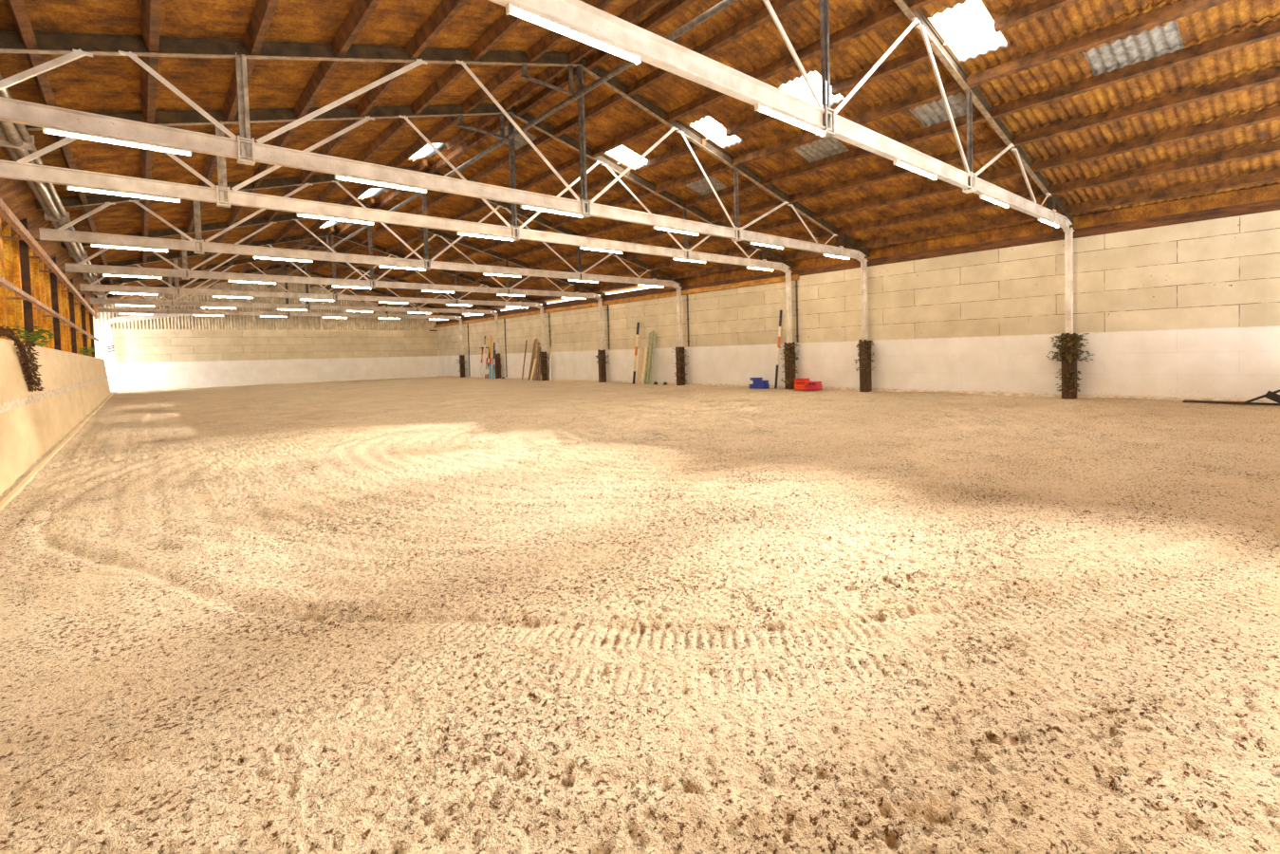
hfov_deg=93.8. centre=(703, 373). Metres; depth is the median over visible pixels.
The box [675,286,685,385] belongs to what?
steel column
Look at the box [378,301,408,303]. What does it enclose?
fluorescent light
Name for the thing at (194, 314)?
fluorescent light
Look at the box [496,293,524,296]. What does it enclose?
fluorescent light
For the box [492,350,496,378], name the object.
pole
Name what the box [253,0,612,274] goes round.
roof beam
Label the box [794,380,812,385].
block
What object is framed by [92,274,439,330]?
wall
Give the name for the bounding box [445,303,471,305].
fluorescent light
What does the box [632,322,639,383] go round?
pole
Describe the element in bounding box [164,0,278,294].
roof beam
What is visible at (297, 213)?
fluorescent light
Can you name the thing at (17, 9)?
roof beam
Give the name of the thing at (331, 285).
fluorescent light
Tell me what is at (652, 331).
pole
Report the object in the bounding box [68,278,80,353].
post
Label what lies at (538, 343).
rail
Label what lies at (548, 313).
conduit
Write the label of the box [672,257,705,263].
fluorescent light
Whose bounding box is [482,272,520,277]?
fluorescent light
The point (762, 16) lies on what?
roof beam
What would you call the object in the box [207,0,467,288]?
roof beam
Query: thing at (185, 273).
roof truss
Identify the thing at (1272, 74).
roof purlin
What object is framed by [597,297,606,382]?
steel column
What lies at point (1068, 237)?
steel column
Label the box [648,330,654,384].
pole
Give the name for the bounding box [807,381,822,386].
block
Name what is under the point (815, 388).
block
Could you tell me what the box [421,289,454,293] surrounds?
fluorescent light
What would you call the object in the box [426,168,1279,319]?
roof purlin
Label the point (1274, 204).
trim
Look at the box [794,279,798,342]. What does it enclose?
conduit
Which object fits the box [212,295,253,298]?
fluorescent light
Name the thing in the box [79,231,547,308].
roof truss
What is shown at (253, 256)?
fluorescent light
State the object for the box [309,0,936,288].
roof beam
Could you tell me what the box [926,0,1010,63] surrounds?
skylight
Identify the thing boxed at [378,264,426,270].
fluorescent light
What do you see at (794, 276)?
trim
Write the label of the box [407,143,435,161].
skylight
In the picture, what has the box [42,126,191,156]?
fluorescent light
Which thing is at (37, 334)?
sprig
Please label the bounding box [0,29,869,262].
roof truss
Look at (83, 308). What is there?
post
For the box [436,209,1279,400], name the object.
wall
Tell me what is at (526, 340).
pole
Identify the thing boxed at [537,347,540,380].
rail
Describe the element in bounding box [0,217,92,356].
wall
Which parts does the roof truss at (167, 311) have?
hanger post, hanger post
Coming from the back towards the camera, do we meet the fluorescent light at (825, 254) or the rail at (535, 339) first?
the rail at (535, 339)
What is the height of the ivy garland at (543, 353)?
1.728 m
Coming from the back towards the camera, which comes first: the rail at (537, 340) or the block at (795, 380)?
the rail at (537, 340)
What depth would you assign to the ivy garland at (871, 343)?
20.26 m
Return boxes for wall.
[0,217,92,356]
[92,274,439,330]
[93,328,438,390]
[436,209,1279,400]
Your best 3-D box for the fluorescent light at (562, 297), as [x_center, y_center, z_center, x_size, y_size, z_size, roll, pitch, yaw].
[-6.703,-3.883,30.789,1.400,0.082,0.100,-3,3,-43]
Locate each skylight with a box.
[318,222,335,228]
[356,188,376,200]
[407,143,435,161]
[603,145,646,170]
[689,114,744,148]
[776,69,845,99]
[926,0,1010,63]
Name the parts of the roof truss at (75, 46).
hanger post, hanger post, hanger post, stub post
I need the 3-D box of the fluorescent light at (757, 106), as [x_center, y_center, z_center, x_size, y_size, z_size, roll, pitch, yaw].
[1.151,-3.274,7.731,1.400,0.082,0.100,-3,3,-43]
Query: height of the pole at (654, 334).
2.445 m
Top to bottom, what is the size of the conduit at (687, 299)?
2.420 m
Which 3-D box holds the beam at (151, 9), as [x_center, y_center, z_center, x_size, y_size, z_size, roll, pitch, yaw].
[-14.601,-4.533,15.584,0.170,0.225,61.780,-3,3,-43]
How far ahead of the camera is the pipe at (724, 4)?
12.64 m
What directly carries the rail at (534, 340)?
on the floor
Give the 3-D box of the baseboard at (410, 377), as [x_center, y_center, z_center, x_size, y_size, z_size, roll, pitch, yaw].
[-29.737,0.707,43.757,19.380,0.240,0.160,-3,3,-43]
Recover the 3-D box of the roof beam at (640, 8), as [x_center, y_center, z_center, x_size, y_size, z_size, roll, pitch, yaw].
[-9.906,-6.666,19.998,0.170,0.225,61.780,-3,3,-43]
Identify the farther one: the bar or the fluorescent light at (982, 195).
the bar
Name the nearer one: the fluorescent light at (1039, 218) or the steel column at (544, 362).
the fluorescent light at (1039, 218)
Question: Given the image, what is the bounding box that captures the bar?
[1182,399,1245,404]
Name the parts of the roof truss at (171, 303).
hanger post, hanger post, hanger post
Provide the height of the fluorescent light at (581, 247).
0.082 m
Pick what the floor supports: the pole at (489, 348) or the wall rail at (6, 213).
the pole at (489, 348)
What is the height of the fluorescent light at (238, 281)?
0.082 m
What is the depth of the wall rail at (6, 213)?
14.22 m
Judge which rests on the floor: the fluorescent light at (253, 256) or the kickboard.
the kickboard
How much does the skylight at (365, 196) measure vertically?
0.351 m
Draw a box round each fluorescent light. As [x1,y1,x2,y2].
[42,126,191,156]
[66,185,180,203]
[90,242,167,252]
[102,273,162,278]
[110,291,157,295]
[114,304,154,306]
[118,313,152,315]
[193,314,223,315]
[201,306,236,308]
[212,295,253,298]
[227,279,276,284]
[252,255,312,262]
[277,308,305,310]
[296,212,374,224]
[299,298,334,301]
[331,284,371,289]
[334,173,426,193]
[346,310,372,312]
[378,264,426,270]
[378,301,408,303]
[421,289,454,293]
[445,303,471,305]
[456,231,513,241]
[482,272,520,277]
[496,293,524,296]
[505,2,641,65]
[519,204,583,218]
[561,296,585,299]
[567,278,598,282]
[579,245,622,253]
[637,283,663,287]
[653,225,698,236]
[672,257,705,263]
[746,265,773,271]
[749,241,783,249]
[754,103,825,136]
[822,253,849,259]
[892,159,937,180]
[979,193,1009,208]
[1038,217,1058,227]
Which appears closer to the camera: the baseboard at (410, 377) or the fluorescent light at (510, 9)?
the fluorescent light at (510, 9)
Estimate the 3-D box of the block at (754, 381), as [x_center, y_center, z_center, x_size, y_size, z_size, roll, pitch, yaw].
[2.257,0.357,23.521,0.340,0.150,0.600,-3,3,-43]
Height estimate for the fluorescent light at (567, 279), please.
0.082 m
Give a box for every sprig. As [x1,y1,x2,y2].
[12,326,55,347]
[78,347,95,355]
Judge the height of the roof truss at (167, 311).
3.433 m
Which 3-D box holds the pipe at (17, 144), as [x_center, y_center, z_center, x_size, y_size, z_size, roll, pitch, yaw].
[-13.710,-3.633,12.459,0.390,0.230,56.000,-3,3,-43]
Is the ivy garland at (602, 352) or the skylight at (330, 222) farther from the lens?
the ivy garland at (602, 352)
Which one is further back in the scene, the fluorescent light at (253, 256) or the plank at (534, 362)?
the plank at (534, 362)
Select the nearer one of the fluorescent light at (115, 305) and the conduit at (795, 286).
the conduit at (795, 286)
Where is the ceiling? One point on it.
(97, 83)
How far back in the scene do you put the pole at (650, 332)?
29.07 m
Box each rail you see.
[0,197,98,318]
[0,276,99,341]
[527,343,534,380]
[529,339,535,379]
[532,338,537,380]
[533,339,537,380]
[535,342,539,380]
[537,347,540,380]
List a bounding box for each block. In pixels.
[748,384,769,389]
[749,377,762,380]
[752,380,768,384]
[794,378,810,381]
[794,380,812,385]
[794,385,806,389]
[805,385,822,390]
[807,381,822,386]
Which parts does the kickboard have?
scuff rail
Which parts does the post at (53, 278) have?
head plate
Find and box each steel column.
[459,318,464,377]
[494,313,500,378]
[539,306,547,380]
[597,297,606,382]
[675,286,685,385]
[784,269,795,389]
[858,258,871,391]
[1061,227,1076,399]
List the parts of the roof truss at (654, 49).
hanger post, hanger post, stub post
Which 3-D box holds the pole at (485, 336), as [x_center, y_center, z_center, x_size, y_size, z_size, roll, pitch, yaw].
[-15.708,-1.137,42.776,0.100,3.052,0.780,-2,2,-4]
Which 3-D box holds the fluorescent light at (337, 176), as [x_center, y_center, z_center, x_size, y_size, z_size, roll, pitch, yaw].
[-5.391,-3.186,10.027,1.400,0.082,0.100,-3,3,-43]
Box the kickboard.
[0,337,113,511]
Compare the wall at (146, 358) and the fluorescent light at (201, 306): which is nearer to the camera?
the fluorescent light at (201, 306)
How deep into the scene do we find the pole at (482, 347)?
43.30 m
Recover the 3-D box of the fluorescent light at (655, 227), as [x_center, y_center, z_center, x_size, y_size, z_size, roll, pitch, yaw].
[-0.648,-3.466,14.507,1.400,0.082,0.100,-3,3,-43]
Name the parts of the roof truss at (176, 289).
hanger post, hanger post, hanger post, stub post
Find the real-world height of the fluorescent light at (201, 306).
0.082 m
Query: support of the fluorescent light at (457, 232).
attached to the roof truss at (221, 194)
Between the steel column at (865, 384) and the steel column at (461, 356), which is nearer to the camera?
the steel column at (865, 384)
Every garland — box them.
[0,325,43,391]
[536,352,549,372]
[595,352,608,380]
[671,348,688,384]
[779,343,799,385]
[853,340,875,379]
[1046,333,1093,392]
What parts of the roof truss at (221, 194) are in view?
hanger post, hanger post, hanger post, stub post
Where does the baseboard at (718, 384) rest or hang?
attached to the wall at (1191, 309)
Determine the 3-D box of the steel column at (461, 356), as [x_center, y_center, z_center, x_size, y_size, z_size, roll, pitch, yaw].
[-18.629,-1.841,45.890,0.298,4.650,0.298,-3,3,-43]
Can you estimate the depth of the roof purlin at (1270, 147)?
14.82 m
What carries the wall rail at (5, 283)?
attached to the wall at (11, 311)
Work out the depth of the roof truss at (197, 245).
17.33 m
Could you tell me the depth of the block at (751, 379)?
23.55 m
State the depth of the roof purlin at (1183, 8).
11.47 m
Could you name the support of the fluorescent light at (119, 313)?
attached to the roof truss at (167, 311)
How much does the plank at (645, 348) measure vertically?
1.817 m
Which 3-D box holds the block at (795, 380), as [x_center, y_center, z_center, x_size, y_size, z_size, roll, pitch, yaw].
[3.648,0.240,22.041,0.360,0.090,0.500,-3,3,-43]
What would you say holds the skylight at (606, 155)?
attached to the ceiling
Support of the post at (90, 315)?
on the floor
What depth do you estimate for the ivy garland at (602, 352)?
31.88 m
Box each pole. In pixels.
[480,347,482,378]
[482,335,485,378]
[484,352,488,378]
[486,348,489,378]
[489,337,492,378]
[491,342,495,378]
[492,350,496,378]
[521,339,527,379]
[549,338,551,380]
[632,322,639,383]
[643,333,649,384]
[644,332,650,384]
[646,331,652,384]
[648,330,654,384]
[649,333,655,384]
[774,310,782,389]
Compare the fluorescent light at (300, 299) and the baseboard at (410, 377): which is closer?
the fluorescent light at (300, 299)
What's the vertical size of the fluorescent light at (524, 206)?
0.082 m
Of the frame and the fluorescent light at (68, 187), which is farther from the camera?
the frame
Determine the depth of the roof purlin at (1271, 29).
11.79 m
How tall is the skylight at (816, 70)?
0.351 m
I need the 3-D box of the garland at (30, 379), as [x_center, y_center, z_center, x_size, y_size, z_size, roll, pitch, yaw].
[-10.460,-0.182,8.964,0.343,1.056,2.808,-3,3,-39]
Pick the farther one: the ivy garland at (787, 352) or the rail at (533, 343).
the rail at (533, 343)
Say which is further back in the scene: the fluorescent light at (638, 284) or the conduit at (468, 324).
the conduit at (468, 324)
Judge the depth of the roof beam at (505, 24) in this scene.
12.55 m
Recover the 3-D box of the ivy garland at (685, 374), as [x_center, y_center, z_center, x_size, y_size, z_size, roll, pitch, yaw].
[-1.018,-0.321,27.343,0.765,1.678,0.755,0,2,28]
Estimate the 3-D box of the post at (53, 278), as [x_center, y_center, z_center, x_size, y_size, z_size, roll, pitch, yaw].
[-19.829,-1.118,18.413,0.325,5.360,0.200,-3,3,-43]
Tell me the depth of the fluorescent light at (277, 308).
33.08 m
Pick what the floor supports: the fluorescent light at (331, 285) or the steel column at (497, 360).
the steel column at (497, 360)
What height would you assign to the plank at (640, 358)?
1.783 m
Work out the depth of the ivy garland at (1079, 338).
15.78 m
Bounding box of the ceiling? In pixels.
[0,0,1279,316]
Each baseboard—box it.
[112,374,435,390]
[437,375,1278,403]
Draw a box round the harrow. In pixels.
[1243,389,1279,405]
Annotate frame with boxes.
[103,308,204,390]
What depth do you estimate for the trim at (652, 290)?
34.77 m
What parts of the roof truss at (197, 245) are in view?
hanger post, hanger post, hanger post, stub post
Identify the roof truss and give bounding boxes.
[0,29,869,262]
[0,103,793,273]
[33,166,683,289]
[60,204,605,300]
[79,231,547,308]
[90,258,500,315]
[94,263,464,320]
[488,0,1073,233]
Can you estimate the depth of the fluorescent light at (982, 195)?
12.26 m
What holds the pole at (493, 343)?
on the floor
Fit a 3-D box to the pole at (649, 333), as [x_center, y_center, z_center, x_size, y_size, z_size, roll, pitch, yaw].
[-2.772,-0.722,29.193,0.517,2.505,0.085,-3,3,-37]
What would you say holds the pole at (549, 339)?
on the floor
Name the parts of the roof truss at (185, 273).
hanger post, hanger post, hanger post, stub post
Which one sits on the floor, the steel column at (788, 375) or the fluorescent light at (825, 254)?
the steel column at (788, 375)
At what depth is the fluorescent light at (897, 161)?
9.95 m
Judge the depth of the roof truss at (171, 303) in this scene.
32.46 m
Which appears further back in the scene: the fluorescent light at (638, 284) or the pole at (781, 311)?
the fluorescent light at (638, 284)
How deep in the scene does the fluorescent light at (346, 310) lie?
35.52 m
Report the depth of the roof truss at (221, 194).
12.60 m
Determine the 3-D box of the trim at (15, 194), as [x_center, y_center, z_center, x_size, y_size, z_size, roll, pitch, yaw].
[-16.174,-3.368,14.261,0.681,0.780,62.000,-3,3,-43]
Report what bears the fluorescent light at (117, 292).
attached to the roof truss at (176, 289)
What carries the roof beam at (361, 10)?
on the roof truss at (654, 49)
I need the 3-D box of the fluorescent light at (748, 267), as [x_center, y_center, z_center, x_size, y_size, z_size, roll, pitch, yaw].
[2.048,-3.783,21.530,1.400,0.082,0.100,-3,3,-43]
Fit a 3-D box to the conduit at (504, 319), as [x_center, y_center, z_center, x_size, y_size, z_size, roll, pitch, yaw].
[-13.623,-1.705,41.046,0.085,4.180,0.100,-3,3,-43]
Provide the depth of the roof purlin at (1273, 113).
13.73 m
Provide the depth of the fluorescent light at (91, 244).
14.80 m
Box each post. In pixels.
[18,218,40,342]
[49,256,65,350]
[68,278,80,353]
[80,294,91,353]
[89,304,97,357]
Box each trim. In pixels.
[0,147,103,312]
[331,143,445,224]
[429,285,664,331]
[434,274,798,327]
[664,198,1279,293]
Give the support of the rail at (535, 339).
on the floor
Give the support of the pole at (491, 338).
on the floor
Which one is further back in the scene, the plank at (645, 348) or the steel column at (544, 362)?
the steel column at (544, 362)
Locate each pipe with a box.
[0,74,110,304]
[267,0,738,287]
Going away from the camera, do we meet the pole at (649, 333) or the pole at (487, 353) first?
the pole at (649, 333)
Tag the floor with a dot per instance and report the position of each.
(431, 615)
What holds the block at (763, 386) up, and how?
on the floor
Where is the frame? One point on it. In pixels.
(111, 356)
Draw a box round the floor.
[0,376,1279,853]
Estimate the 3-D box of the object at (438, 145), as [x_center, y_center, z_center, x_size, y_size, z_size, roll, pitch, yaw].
[-9.767,-6.906,20.141,0.600,0.115,61.800,-3,3,-43]
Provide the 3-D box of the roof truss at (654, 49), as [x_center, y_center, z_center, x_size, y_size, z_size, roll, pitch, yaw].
[2.404,-5.006,8.896,20.647,3.433,0.180,-3,3,-43]
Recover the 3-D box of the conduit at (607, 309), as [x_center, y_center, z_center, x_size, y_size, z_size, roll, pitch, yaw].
[-5.108,-2.486,31.982,0.085,2.420,0.100,-3,3,-43]
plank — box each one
[529,358,537,380]
[636,348,644,384]
[641,347,647,384]
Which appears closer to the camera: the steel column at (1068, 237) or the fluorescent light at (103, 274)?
the steel column at (1068, 237)
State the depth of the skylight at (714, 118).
14.88 m
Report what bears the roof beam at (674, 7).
on the roof truss at (654, 49)
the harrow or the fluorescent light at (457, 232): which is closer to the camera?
the harrow
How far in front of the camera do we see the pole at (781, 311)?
23.12 m
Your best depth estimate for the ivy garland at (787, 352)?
22.61 m
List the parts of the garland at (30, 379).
stem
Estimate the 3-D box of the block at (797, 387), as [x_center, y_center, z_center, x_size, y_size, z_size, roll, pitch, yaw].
[3.662,0.525,22.044,0.400,0.170,0.520,-3,3,-43]
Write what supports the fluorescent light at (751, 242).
attached to the roof truss at (75, 46)
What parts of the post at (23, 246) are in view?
head plate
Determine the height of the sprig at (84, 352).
0.429 m
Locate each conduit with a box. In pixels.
[467,324,470,376]
[503,318,507,377]
[548,313,550,338]
[606,304,610,349]
[686,294,689,346]
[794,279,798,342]

